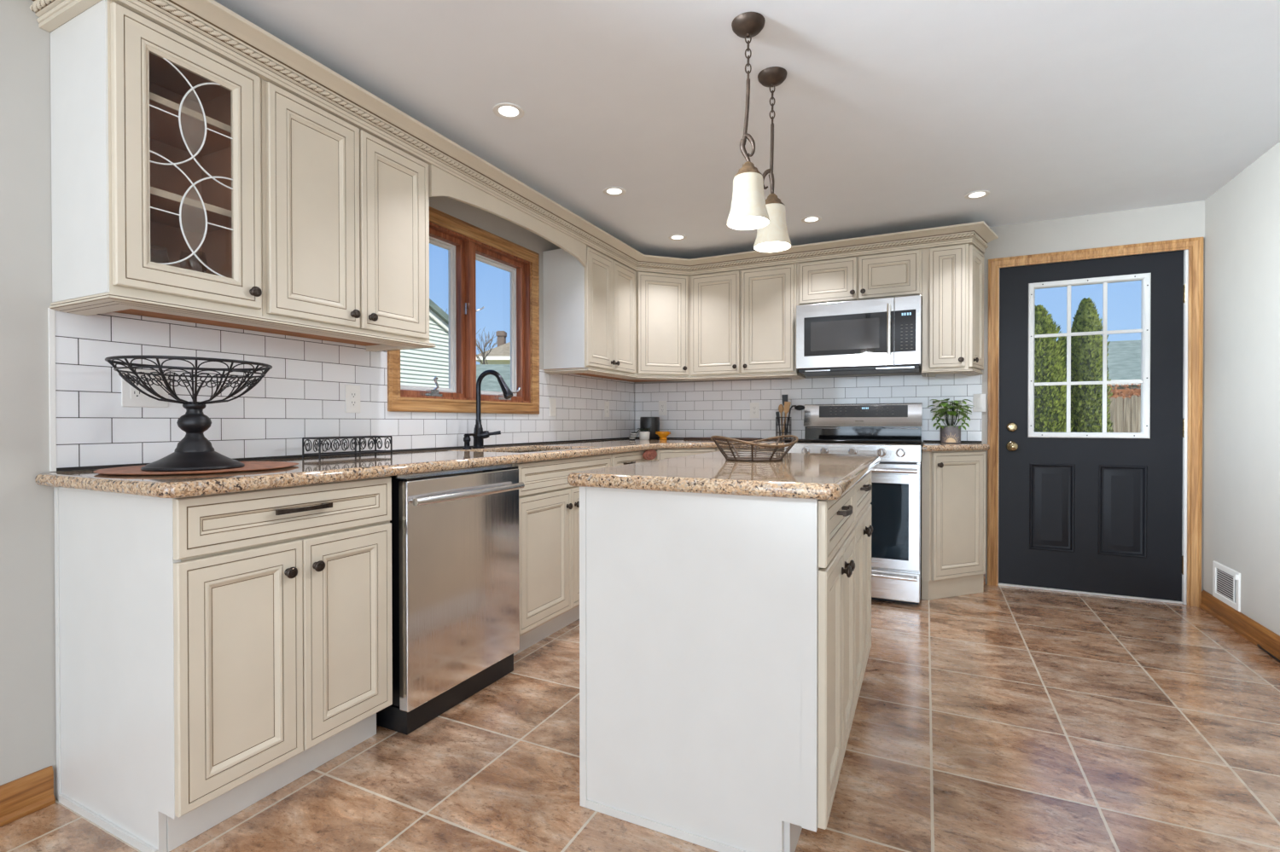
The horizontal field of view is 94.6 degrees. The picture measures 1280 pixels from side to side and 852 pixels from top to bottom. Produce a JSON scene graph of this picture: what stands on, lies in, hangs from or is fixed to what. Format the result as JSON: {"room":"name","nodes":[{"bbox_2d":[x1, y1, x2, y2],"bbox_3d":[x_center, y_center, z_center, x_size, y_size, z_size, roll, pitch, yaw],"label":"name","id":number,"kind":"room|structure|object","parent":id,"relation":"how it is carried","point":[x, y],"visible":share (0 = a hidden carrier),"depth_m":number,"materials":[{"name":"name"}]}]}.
{"room":"kitchen","nodes":[
{"label":"kitchen","id":0,"kind":"room"},
{"bbox_2d":[0,0,628,799],"bbox_3d":[-2.306,-0.098,0.396,0.120,2.305,10.350,0,0,26],"label":"wall","id":1,"kind":"structure","parent":0,"point":[27,613],"depth_m":1.60,"materials":[{"name":"paint"}]},
{"bbox_2d":[0,766,55,827],"bbox_3d":[-3.037,1.017,-1.269,0.021,0.099,6.460,0,0,26],"label":"baseboard","id":2,"kind":"structure","parent":1,"relation":"attached to","point":[22,797],"depth_m":1.59,"materials":[{"name":"orange wood"}]},
{"bbox_2d":[50,0,262,325],"bbox_3d":[-1.391,-0.716,1.738,0.349,0.750,0.392,0,0,26],"label":"upper cabinet","id":3,"kind":"object","parent":1,"relation":"attached to","point":[156,135],"visible":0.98,"depth_m":1.62,"materials":[{"name":"beige paint"}]},
{"bbox_2d":[149,92,231,157],"bbox_3d":[-1.421,-0.906,1.753,0.264,0.019,0.350,0,0,26],"label":"shelf","id":4,"kind":"object","parent":3,"relation":"attached to","point":[165,132],"depth_m":1.80,"materials":[{"name":"beige paint"}]},
{"bbox_2d":[150,186,231,234],"bbox_3d":[-1.421,-0.648,1.755,0.264,0.019,0.350,0,0,26],"label":"shelf","id":5,"kind":"object","parent":3,"relation":"attached to","point":[193,214],"depth_m":1.80,"materials":[{"name":"beige paint"}]},
{"bbox_2d":[207,79,429,346],"bbox_3d":[-1.154,-0.720,2.227,0.349,0.750,0.693,0,0,26],"label":"upper cabinet","id":6,"kind":"object","parent":1,"relation":"attached to","point":[346,210],"visible":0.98,"depth_m":2.09,"materials":[{"name":"beige paint"}]},
{"bbox_2d":[49,291,436,351],"bbox_3d":[-1.244,-0.332,2.055,0.324,0.022,1.104,0,0,26],"label":"rail","id":7,"kind":"object","parent":6,"relation":"attached to","point":[107,302],"visible":1,"depth_m":1.73,"materials":[{"name":"beige paint"}]},
{"bbox_2d":[428,164,586,267],"bbox_3d":[-0.608,-1.035,3.041,0.018,0.133,1.251,0,0,26],"label":"valance","id":8,"kind":"object","parent":6,"relation":"attached to","point":[440,183],"visible":1,"depth_m":2.84,"materials":[{"name":"beige paint"}]},
{"bbox_2d":[47,308,634,471],"bbox_3d":[-0.838,-0.119,3.274,0.010,0.466,3.648,0,0,26],"label":"backsplash","id":9,"kind":"structure","parent":1,"relation":"attached to","point":[302,395],"depth_m":2.14,"materials":[{"name":"tile"}]},
{"bbox_2d":[121,368,168,407],"bbox_3d":[-1.533,-0.117,1.829,0.007,0.117,0.122,0,0,26],"label":"outlet plate","id":10,"kind":"object","parent":9,"relation":"attached to","point":[130,397],"visible":0.62,"depth_m":1.82,"materials":[{"name":"white plastic"}]},
{"bbox_2d":[130,377,143,399],"bbox_3d":[-1.541,-0.116,1.808,0.002,0.068,0.033,0,0,26],"label":"receptacle","id":11,"kind":"object","parent":10,"relation":"attached to","point":[135,394],"depth_m":1.81,"materials":[{"name":"white plastic"}]},
{"bbox_2d":[344,384,360,413],"bbox_3d":[-1.212,-0.114,2.492,0.007,0.117,0.072,0,0,26],"label":"outlet plate","id":12,"kind":"object","parent":9,"relation":"attached to","point":[352,392],"visible":1,"depth_m":2.49,"materials":[{"name":"white plastic"}]},
{"bbox_2d":[349,390,356,407],"bbox_3d":[-1.210,-0.114,2.491,0.002,0.068,0.033,0,0,26],"label":"receptacle","id":13,"kind":"object","parent":12,"relation":"attached to","point":[352,393],"depth_m":2.49,"materials":[{"name":"white plastic"}]},
{"bbox_2d":[549,398,556,416],"bbox_3d":[-0.565,-0.122,3.825,0.006,0.117,0.072,0,0,26],"label":"outlet plate","id":14,"kind":"object","parent":9,"relation":"attached to","point":[552,401],"visible":1,"depth_m":3.82,"materials":[{"name":"white plastic"}]},
{"bbox_2d":[604,401,609,417],"bbox_3d":[-0.251,-0.127,4.473,0.007,0.117,0.072,0,0,26],"label":"outlet plate","id":15,"kind":"object","parent":9,"relation":"attached to","point":[606,404],"visible":1,"depth_m":4.47,"materials":[{"name":"white plastic"}]},
{"bbox_2d":[605,405,608,413],"bbox_3d":[-0.249,-0.127,4.472,0.002,0.068,0.033,0,0,26],"label":"receptacle","id":16,"kind":"object","parent":15,"relation":"attached to","point":[607,406],"depth_m":4.47,"materials":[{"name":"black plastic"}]},
{"bbox_2d":[387,206,539,414],"bbox_3d":[-0.933,-0.570,3.189,0.142,0.999,1.144,0,0,26],"label":"window","id":17,"kind":"structure","parent":1,"relation":"in","point":[478,244],"depth_m":3.17,"materials":[{"name":"brown wood"}]},
{"bbox_2d":[542,246,635,377],"bbox_3d":[-0.306,-0.733,3.977,0.349,0.750,0.691,0,0,26],"label":"upper cabinet","id":18,"kind":"object","parent":1,"relation":"attached to","point":[590,311],"visible":0.98,"depth_m":3.72,"materials":[{"name":"beige paint"}]},
{"bbox_2d":[0,577,1279,851],"bbox_3d":[-0.628,1.119,-0.407,3.846,0.120,10.350,0,0,26],"label":"floor","id":19,"kind":"structure","parent":0,"point":[1000,718],"depth_m":1.83,"materials":[{"name":"tile"}]},
{"bbox_2d":[53,476,392,851],"bbox_3d":[-1.211,0.604,1.793,0.630,0.878,0.636,0,0,26],"label":"base cabinet","id":20,"kind":"object","parent":19,"relation":"on","point":[213,653],"visible":0.94,"depth_m":1.55,"materials":[{"name":"beige paint"}]},
{"bbox_2d":[376,464,524,734],"bbox_3d":[-0.887,0.599,2.354,0.656,0.876,0.609,0,0,26],"label":"dishwasher","id":21,"kind":"object","parent":19,"relation":"on","point":[456,533],"visible":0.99,"depth_m":2.15,"materials":[{"name":"silver metal"}]},
{"bbox_2d":[502,452,611,656],"bbox_3d":[-0.603,0.594,3.047,0.630,0.878,0.871,0,0,26],"label":"base cabinet","id":22,"kind":"object","parent":19,"relation":"on","point":[549,505],"visible":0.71,"depth_m":2.77,"materials":[{"name":"beige paint"}]},
{"bbox_2d":[611,450,655,466],"bbox_3d":[-0.286,0.589,3.701,0.630,0.878,0.580,0,0,26],"label":"base cabinet","id":23,"kind":"object","parent":19,"relation":"on","point":[625,458],"visible":0.12,"depth_m":3.48,"materials":[{"name":"beige paint"}]},
{"bbox_2d":[642,449,657,460],"bbox_3d":[0.065,0.180,3.707,0.015,0.069,0.194,0,0,26],"label":"medallion","id":24,"kind":"object","parent":23,"relation":"attached to","point":[648,455],"visible":0.99,"depth_m":3.68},
{"bbox_2d":[654,448,716,460],"bbox_3d":[0.166,0.584,4.312,0.912,0.878,0.911,0,0,26],"label":"base cabinet","id":25,"kind":"object","parent":19,"relation":"on","point":[662,454],"visible":0.05,"depth_m":3.88,"materials":[{"name":"beige paint"}]},
{"bbox_2d":[34,438,785,498],"bbox_3d":[-0.219,0.135,2.960,1.397,0.037,3.676,0,0,26],"label":"countertop","id":26,"kind":"structure","parent":25,"relation":"on","point":[337,468],"depth_m":1.84,"materials":[{"name":"stone"}]},
{"bbox_2d":[93,461,299,475],"bbox_3d":[-1.286,0.123,1.739,0.483,0.006,0.481,0,0,26],"label":"placemat","id":27,"kind":"object","parent":26,"relation":"on","point":[249,466],"visible":0.63,"depth_m":1.65,"materials":[{"name":"brown wood"}]},
{"bbox_2d":[104,355,272,471],"bbox_3d":[-1.298,-0.031,1.720,0.386,0.308,0.386,0,1,34],"label":"pedestal bowl","id":28,"kind":"object","parent":27,"relation":"on","point":[194,451],"visible":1,"depth_m":1.68,"materials":[{"name":"black metal"}]},
{"bbox_2d":[302,436,392,459],"bbox_3d":[-1.137,0.082,2.310,0.102,0.081,0.322,0,0,27],"label":"wire caddy","id":29,"kind":"object","parent":26,"relation":"on","point":[360,452],"visible":0.99,"depth_m":2.28,"materials":[{"name":"black metal"}]},
{"bbox_2d":[303,451,390,456],"bbox_3d":[-1.137,0.108,2.311,0.095,0.004,0.315,0,0,27],"label":"tray","id":30,"kind":"object","parent":29,"relation":"on","point":[346,453],"depth_m":2.27,"materials":[{"name":"black metal"}]},
{"bbox_2d":[462,433,477,449],"bbox_3d":[-0.865,0.078,2.997,0.077,0.079,0.042,0,0,26],"label":"soap dispenser","id":31,"kind":"object","parent":26,"relation":"on","point":[467,436],"visible":1,"depth_m":2.99,"materials":[{"name":"black metal"}]},
{"bbox_2d":[472,369,513,448],"bbox_3d":[-0.754,-0.088,3.062,0.244,0.408,0.089,0,0,24],"label":"faucet","id":32,"kind":"object","parent":26,"relation":"on","point":[478,440],"visible":0.98,"depth_m":3.07,"materials":[{"name":"black metal"}]},
{"bbox_2d":[629,431,636,439],"bbox_3d":[-0.053,0.075,4.546,0.060,0.060,0.052,0,0,26],"label":"ornament","id":33,"kind":"object","parent":26,"relation":"on","point":[633,435],"visible":1,"depth_m":4.53,"materials":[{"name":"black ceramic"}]},
{"bbox_2d":[636,427,651,440],"bbox_3d":[0.030,0.058,4.554,0.133,0.094,0.112,0,1,34],"label":"potted plant","id":34,"kind":"object","parent":26,"relation":"on","point":[643,435],"visible":1,"depth_m":4.51,"materials":[{"name":"green plant"}]},
{"bbox_2d":[640,417,659,439],"bbox_3d":[0.079,0.016,4.686,0.158,0.176,0.158,0,0,26],"label":"planter","id":35,"kind":"object","parent":26,"relation":"on","point":[645,422],"visible":0.84,"depth_m":4.62,"materials":[{"name":"black ceramic"}]},
{"bbox_2d":[655,431,670,439],"bbox_3d":[0.179,0.073,4.566,0.096,0.062,0.096,0,0,-19],"label":"dish","id":36,"kind":"object","parent":26,"relation":"on","point":[663,435],"visible":0.98,"depth_m":4.54,"materials":[{"name":"ceramic"}]},
{"bbox_2d":[683,436,762,440],"bbox_3d":[0.627,0.096,4.499,0.580,0.016,0.130,0,0,26],"label":"cutting board","id":37,"kind":"object","parent":26,"relation":"on","point":[689,438],"visible":0.78,"depth_m":4.43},
{"bbox_2d":[775,417,791,441],"bbox_3d":[1.026,0.021,4.216,0.110,0.170,0.110,0,0,26],"label":"utensil holder","id":38,"kind":"object","parent":26,"relation":"on","point":[776,425],"visible":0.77,"depth_m":4.18,"materials":[{"name":"black metal"}]},
{"bbox_2d":[775,412,781,439],"bbox_3d":[0.993,-0.001,4.226,0.040,0.205,0.024,0,0,3],"label":"utensil","id":39,"kind":"object","parent":38,"relation":"in","point":[776,413],"visible":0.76,"depth_m":4.22,"materials":[{"name":"black plastic"}]},
{"bbox_2d":[778,404,783,427],"bbox_3d":[1.018,-0.029,4.250,0.024,0.259,0.041,0,1,-40],"label":"utensil","id":40,"kind":"object","parent":38,"relation":"in","point":[781,406],"visible":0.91,"depth_m":4.24,"materials":[{"name":"brown wood"}]},
{"bbox_2d":[781,395,788,439],"bbox_3d":[1.038,-0.062,4.227,0.042,0.325,0.016,0,0,26],"label":"utensil","id":41,"kind":"object","parent":38,"relation":"in","point":[784,398],"visible":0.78,"depth_m":4.22,"materials":[{"name":"black plastic"}]},
{"bbox_2d":[782,401,791,439],"bbox_3d":[1.040,-0.037,4.200,0.064,0.276,0.018,0,0,15],"label":"utensil","id":42,"kind":"object","parent":38,"relation":"in","point":[787,404],"visible":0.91,"depth_m":4.20,"materials":[{"name":"brown wood"}]},
{"bbox_2d":[785,405,804,439],"bbox_3d":[1.094,-0.023,4.171,0.145,0.250,0.061,0,0,26],"label":"utensil","id":43,"kind":"object","parent":38,"relation":"in","point":[798,407],"visible":0.99,"depth_m":4.17,"materials":[{"name":"black plastic"}]},
{"bbox_2d":[579,471,872,851],"bbox_3d":[0.408,0.600,2.025,0.677,0.878,1.236,0,0,26],"label":"kitchen island","id":44,"kind":"object","parent":19,"relation":"on","point":[725,640],"visible":0.98,"depth_m":1.47,"materials":[{"name":"beige paint"}]},
{"bbox_2d":[567,451,880,500],"bbox_3d":[0.397,0.142,2.028,0.718,0.037,1.298,0,0,26],"label":"island countertop","id":45,"kind":"structure","parent":44,"relation":"on","point":[799,475],"depth_m":1.56,"materials":[{"name":"stone"}]},
{"bbox_2d":[710,435,798,461],"bbox_3d":[0.407,0.078,2.105,0.308,0.089,0.248,0,0,6],"label":"wire basket","id":46,"kind":"object","parent":45,"relation":"on","point":[757,445],"visible":1,"depth_m":2.05,"materials":[{"name":"brown metal"}]},
{"bbox_2d":[716,448,784,453],"bbox_3d":[0.856,0.585,4.133,0.483,0.878,0.630,0,0,26],"label":"base cabinet","id":47,"kind":"object","parent":19,"relation":"on","point":[724,449],"visible":0.02,"depth_m":3.88,"materials":[{"name":"beige paint"}]},
{"bbox_2d":[784,402,922,605],"bbox_3d":[1.382,0.436,3.784,0.764,1.179,0.764,0,0,26],"label":"range","id":48,"kind":"object","parent":19,"relation":"on","point":[891,432],"visible":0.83,"depth_m":3.44,"materials":[{"name":"metal"}]},
{"bbox_2d":[921,450,985,599],"bbox_3d":[1.940,0.587,3.651,0.351,0.878,0.554,0,0,26],"label":"base cabinet","id":49,"kind":"object","parent":19,"relation":"on","point":[953,483],"visible":0.98,"depth_m":3.52,"materials":[{"name":"beige paint"}]},
{"bbox_2d":[921,442,989,452],"bbox_3d":[1.935,0.128,3.617,0.372,0.037,0.614,0,0,26],"label":"countertop","id":50,"kind":"structure","parent":49,"relation":"on","point":[927,446],"depth_m":3.50,"materials":[{"name":"stone"}]},
{"bbox_2d":[926,398,972,443],"bbox_3d":[1.962,-0.032,3.737,0.268,0.280,0.259,0,0,26],"label":"potted plant","id":51,"kind":"object","parent":50,"relation":"on","point":[950,433],"visible":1,"depth_m":3.70,"materials":[{"name":"green plant"}]},
{"bbox_2d":[1256,644,1279,663],"bbox_3d":[2.639,1.027,2.292,0.024,0.017,1.021,0,0,27],"label":"power cord","id":52,"kind":"object","parent":19,"relation":"on","point":[1258,645],"visible":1,"depth_m":2.64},
{"bbox_2d":[214,0,1279,259],"bbox_3d":[-0.631,-1.306,-0.425,3.846,0.120,10.350,0,0,26],"label":"ceiling","id":53,"kind":"structure","parent":0,"point":[889,113],"depth_m":2.29,"materials":[{"name":"paint"}]},
{"bbox_2d":[492,102,524,119],"bbox_3d":[-0.527,-1.263,2.370,0.124,0.006,0.124,0,0,26],"label":"recessed light","id":54,"kind":"object","parent":53,"relation":"in","point":[516,112],"visible":1,"depth_m":2.37,"materials":[{"name":"white plastic"}]},
{"bbox_2d":[498,105,518,116],"bbox_3d":[-0.527,-1.264,2.370,0.079,0.001,0.079,0,0,26],"label":"diffuser","id":55,"kind":"object","parent":54,"relation":"attached to","point":[509,111],"depth_m":2.37,"materials":[{"name":"white plastic"}]},
{"bbox_2d":[602,186,625,196],"bbox_3d":[-0.139,-1.269,3.194,0.124,0.006,0.124,0,0,26],"label":"recessed light","id":56,"kind":"object","parent":53,"relation":"in","point":[613,191],"visible":1,"depth_m":3.19,"materials":[{"name":"white plastic"}]},
{"bbox_2d":[606,188,621,194],"bbox_3d":[-0.139,-1.270,3.194,0.079,0.001,0.079,0,0,26],"label":"diffuser","id":57,"kind":"object","parent":56,"relation":"attached to","point":[611,191],"depth_m":3.19,"materials":[{"name":"white plastic"}]},
{"bbox_2d":[668,234,686,240],"bbox_3d":[0.254,-1.276,3.993,0.124,0.006,0.124,0,0,26],"label":"recessed light","id":58,"kind":"object","parent":53,"relation":"in","point":[674,237],"visible":1,"depth_m":3.99,"materials":[{"name":"white plastic"}]},
{"bbox_2d":[671,235,683,238],"bbox_3d":[0.254,-1.276,3.993,0.079,0.001,0.079,0,0,26],"label":"diffuser","id":59,"kind":"object","parent":58,"relation":"attached to","point":[672,236],"depth_m":3.99,"materials":[{"name":"white plastic"}]},
{"bbox_2d":[727,11,769,230],"bbox_3d":[0.339,-0.950,1.851,0.133,0.626,0.133,0,0,1],"label":"pendant light","id":60,"kind":"object","parent":53,"relation":"hanging from","point":[748,212],"visible":1,"depth_m":1.82,"materials":[{"name":"white glass"}]},
{"bbox_2d":[753,66,791,252],"bbox_3d":[0.477,-0.955,2.129,0.133,0.619,0.133,0,0,1],"label":"pendant light","id":61,"kind":"object","parent":53,"relation":"hanging from","point":[774,237],"visible":0.93,"depth_m":2.10,"materials":[{"name":"white glass"}]},
{"bbox_2d":[801,215,821,223],"bbox_3d":[1.058,-1.274,3.642,0.124,0.006,0.124,0,0,26],"label":"recessed light","id":62,"kind":"object","parent":53,"relation":"in","point":[811,219],"visible":1,"depth_m":3.64,"materials":[{"name":"white plastic"}]},
{"bbox_2d":[804,217,818,221],"bbox_3d":[1.058,-1.275,3.642,0.079,0.001,0.079,0,0,26],"label":"diffuser","id":63,"kind":"object","parent":62,"relation":"attached to","point":[806,219],"depth_m":3.64,"materials":[{"name":"white plastic"}]},
{"bbox_2d":[964,190,989,199],"bbox_3d":[1.855,-1.272,3.248,0.124,0.006,0.124,0,0,26],"label":"recessed light","id":64,"kind":"object","parent":53,"relation":"in","point":[974,195],"visible":1,"depth_m":3.25,"materials":[{"name":"white plastic"}]},
{"bbox_2d":[969,192,985,197],"bbox_3d":[1.855,-1.273,3.248,0.079,0.001,0.079,0,0,26],"label":"diffuser","id":65,"kind":"object","parent":64,"relation":"attached to","point":[973,194],"depth_m":3.25,"materials":[{"name":"white plastic"}]},
{"bbox_2d":[634,200,1204,591],"bbox_3d":[1.601,-0.129,4.186,3.606,2.305,0.120,0,0,26],"label":"wall","id":66,"kind":"structure","parent":0,"point":[1182,220],"depth_m":3.58,"materials":[{"name":"paint"}]},
{"bbox_2d":[599,271,689,382],"bbox_3d":[0.095,-0.738,4.505,0.610,0.750,0.608,0,0,26],"label":"upper cabinet","id":67,"kind":"object","parent":66,"relation":"attached to","point":[662,300],"visible":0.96,"depth_m":4.29,"materials":[{"name":"beige paint"}]},
{"bbox_2d":[29,0,998,275],"bbox_3d":[-0.045,-1.151,3.199,4.519,0.096,1.741,0,0,-32],"label":"crown molding","id":68,"kind":"structure","parent":67,"relation":"attached to","point":[209,25],"depth_m":2.33,"materials":[{"name":"beige paint"}]},
{"bbox_2d":[544,367,805,381],"bbox_3d":[0.280,-0.348,4.090,1.899,0.022,0.606,0,0,-16],"label":"rail","id":69,"kind":"object","parent":67,"relation":"attached to","point":[794,376],"visible":1,"depth_m":4.12,"materials":[{"name":"beige paint"}]},
{"bbox_2d":[689,263,804,377],"bbox_3d":[0.775,-0.737,4.319,0.778,0.750,0.349,0,0,26],"label":"upper cabinet","id":70,"kind":"object","parent":66,"relation":"attached to","point":[743,322],"visible":0.99,"depth_m":4.17,"materials":[{"name":"beige paint"}]},
{"bbox_2d":[634,373,982,442],"bbox_3d":[1.084,-0.129,4.364,2.505,0.466,0.010,0,0,26],"label":"backsplash","id":71,"kind":"structure","parent":66,"relation":"attached to","point":[698,409],"depth_m":4.39,"materials":[{"name":"tile"}]},
{"bbox_2d":[658,401,666,415],"bbox_3d":[0.184,-0.145,4.795,0.072,0.117,0.007,0,0,26],"label":"outlet plate","id":72,"kind":"object","parent":71,"relation":"attached to","point":[662,404],"visible":1,"depth_m":4.79,"materials":[{"name":"white plastic"}]},
{"bbox_2d":[660,404,664,413],"bbox_3d":[0.183,-0.145,4.793,0.033,0.068,0.002,0,0,26],"label":"receptacle","id":73,"kind":"object","parent":72,"relation":"attached to","point":[662,406],"depth_m":4.79,"materials":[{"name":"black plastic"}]},
{"bbox_2d":[750,402,759,418],"bbox_3d":[0.866,-0.118,4.464,0.072,0.117,0.007,0,0,26],"label":"outlet plate","id":74,"kind":"object","parent":71,"relation":"attached to","point":[754,407],"visible":1,"depth_m":4.46,"materials":[{"name":"white plastic"}]},
{"bbox_2d":[752,406,756,414],"bbox_3d":[0.865,-0.118,4.462,0.033,0.068,0.002,0,0,26],"label":"receptacle","id":75,"kind":"object","parent":74,"relation":"attached to","point":[754,408],"depth_m":4.46,"materials":[{"name":"white plastic"}]},
{"bbox_2d":[932,400,945,417],"bbox_3d":[1.986,-0.115,3.921,0.072,0.117,0.007,0,0,26],"label":"outlet plate","id":76,"kind":"object","parent":71,"relation":"attached to","point":[937,404],"visible":0.29,"depth_m":3.92,"materials":[{"name":"white plastic"}]},
{"bbox_2d":[973,394,986,412],"bbox_3d":[2.198,-0.150,3.818,0.072,0.117,0.006,0,0,26],"label":"outlet plate","id":77,"kind":"object","parent":71,"relation":"attached to","point":[980,400],"visible":1,"depth_m":3.81,"materials":[{"name":"white plastic"}]},
{"bbox_2d":[797,249,922,305],"bbox_3d":[1.474,-0.962,3.978,0.772,0.297,0.349,0,0,26],"label":"upper cabinet","id":78,"kind":"object","parent":66,"relation":"attached to","point":[898,274],"visible":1,"depth_m":3.83,"materials":[{"name":"beige paint"}]},
{"bbox_2d":[796,295,921,376],"bbox_3d":[1.456,-0.582,3.934,0.757,0.451,0.441,0,0,26],"label":"microwave","id":79,"kind":"object","parent":78,"relation":"attached to","point":[875,336],"visible":1,"depth_m":3.78,"materials":[{"name":"metal"}]},
{"bbox_2d":[921,244,984,377],"bbox_3d":[1.983,-0.717,3.735,0.362,0.783,0.352,0,0,26],"label":"upper cabinet","id":80,"kind":"object","parent":66,"relation":"attached to","point":[953,276],"depth_m":3.63,"materials":[{"name":"beige paint"}]},
{"bbox_2d":[983,574,985,585],"bbox_3d":[2.222,0.975,3.814,0.018,0.099,0.021,0,0,26],"label":"baseboard","id":81,"kind":"structure","parent":66,"relation":"attached to","point":[984,580],"depth_m":3.81,"materials":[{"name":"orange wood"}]},
{"bbox_2d":[998,250,1185,601],"bbox_3d":[2.717,0.000,3.584,0.921,2.027,0.125,0,0,26],"label":"door","id":82,"kind":"structure","parent":66,"relation":"in","point":[1101,513],"depth_m":3.58,"materials":[{"name":"grey paint"}]},
{"bbox_2d":[998,250,1188,605],"bbox_3d":[2.736,-0.001,3.634,0.939,2.051,0.115,0,0,26],"label":"trim","id":83,"kind":"structure","parent":66,"relation":"attached to","point":[1185,252],"depth_m":3.39,"materials":[{"name":"wood"}]},
{"bbox_2d":[987,237,1203,607],"bbox_3d":[2.710,-0.022,3.571,1.049,2.096,0.020,0,0,26],"label":"trim","id":84,"kind":"structure","parent":66,"relation":"attached to","point":[1195,246],"depth_m":3.38,"materials":[{"name":"brown wood"}]},
{"bbox_2d":[1203,141,1279,635],"bbox_3d":[1.047,-0.089,-1.229,0.120,2.305,10.350,0,0,26],"label":"wall","id":85,"kind":"structure","parent":0,"point":[1242,474],"depth_m":2.92,"materials":[{"name":"paint"}]},
{"bbox_2d":[1212,560,1240,612],"bbox_3d":[3.061,0.834,3.089,0.018,0.196,0.300,0,0,26],"label":"air vent","id":86,"kind":"object","parent":85,"relation":"in","point":[1226,582],"visible":1,"depth_m":3.08,"materials":[{"name":"white plastic"}]},
{"bbox_2d":[1198,590,1279,660],"bbox_3d":[0.979,1.012,-1.199,0.021,0.099,10.090,0,0,26],"label":"baseboard","id":87,"kind":"structure","parent":85,"relation":"attached to","point":[1245,626],"depth_m":2.90,"materials":[{"name":"orange wood"}]},
{"label":"outside","id":88,"kind":"structure","parent":0,"visible":0},
{"bbox_3d":[0.368,1.212,40.169,110.000,0.200,110.000,0,0,26],"label":"lawn","id":89,"kind":"structure","parent":88,"visible":0},
{"bbox_2d":[400,298,448,388],"bbox_3d":[-6.715,-0.714,8.330,6.220,4.132,5.800,0,0,26],"label":"neighbor house","id":90,"kind":"structure","parent":89,"relation":"on","point":[418,367],"depth_m":8.84,"materials":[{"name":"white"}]},
{"bbox_2d":[445,308,504,364],"bbox_3d":[-7.794,-1.771,25.408,4.270,6.017,2.648,0,1,-37],"label":"bare tree","id":91,"kind":"object","parent":89,"relation":"on","point":[481,340],"visible":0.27,"depth_m":25.83,"materials":[{"name":"brown plant"}]},
{"bbox_2d":[476,364,510,392],"bbox_3d":[-4.053,-0.335,18.612,2.406,3.219,5.000,0,0,0],"label":"garage","id":92,"kind":"structure","parent":89,"relation":"on","point":[490,383],"depth_m":17.50,"materials":[{"name":"beige"}]},
{"bbox_2d":[476,331,510,364],"bbox_3d":[-8.209,-3.020,44.162,6.220,8.224,8.500,0,0,0],"label":"house","id":93,"kind":"structure","parent":89,"relation":"on","point":[501,354],"depth_m":40.31,"materials":[{"name":"beige"}]},
{"bbox_2d":[1034,304,1072,432],"bbox_3d":[8.108,-0.581,12.029,1.193,3.780,1.181,0,0,26],"label":"evergreen tree","id":94,"kind":"object","parent":89,"relation":"on","point":[1049,415],"visible":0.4,"depth_m":11.66,"materials":[{"name":"green plant"}]},
{"bbox_2d":[1056,336,1066,428],"bbox_3d":[10.434,-0.490,14.507,0.743,3.558,0.752,0,1,-43],"label":"evergreen tree","id":95,"kind":"object","parent":89,"relation":"on","point":[1065,337],"visible":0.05,"depth_m":14.38,"materials":[{"name":"green plant"}]},
{"bbox_2d":[1060,297,1113,432],"bbox_3d":[9.382,-0.701,12.420,0.954,4.012,0.955,0,0,-25],"label":"evergreen tree","id":96,"kind":"object","parent":89,"relation":"on","point":[1086,351],"visible":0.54,"depth_m":12.18,"materials":[{"name":"green plant"}]},
{"bbox_2d":[1106,340,1140,389],"bbox_3d":[19.088,-1.025,22.339,12.100,4.495,11.287,0,0,26],"label":"garage","id":97,"kind":"structure","parent":89,"relation":"on","point":[1124,357],"depth_m":20.03,"materials":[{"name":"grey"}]},
{"bbox_2d":[1106,395,1140,432],"bbox_3d":[12.649,0.259,14.561,10.150,2.054,0.070,0,0,26],"label":"wooden fence","id":98,"kind":"object","parent":89,"relation":"on","point":[1125,413],"visible":0.09,"depth_m":14.76,"materials":[{"name":"beige wood"}]},
{"bbox_2d":[1106,384,1140,430],"bbox_3d":[14.444,0.027,15.340,10.131,2.502,0.946,0,0,26],"label":"hedge","id":99,"kind":"object","parent":89,"relation":"on","point":[1126,392],"visible":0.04,"depth_m":15.78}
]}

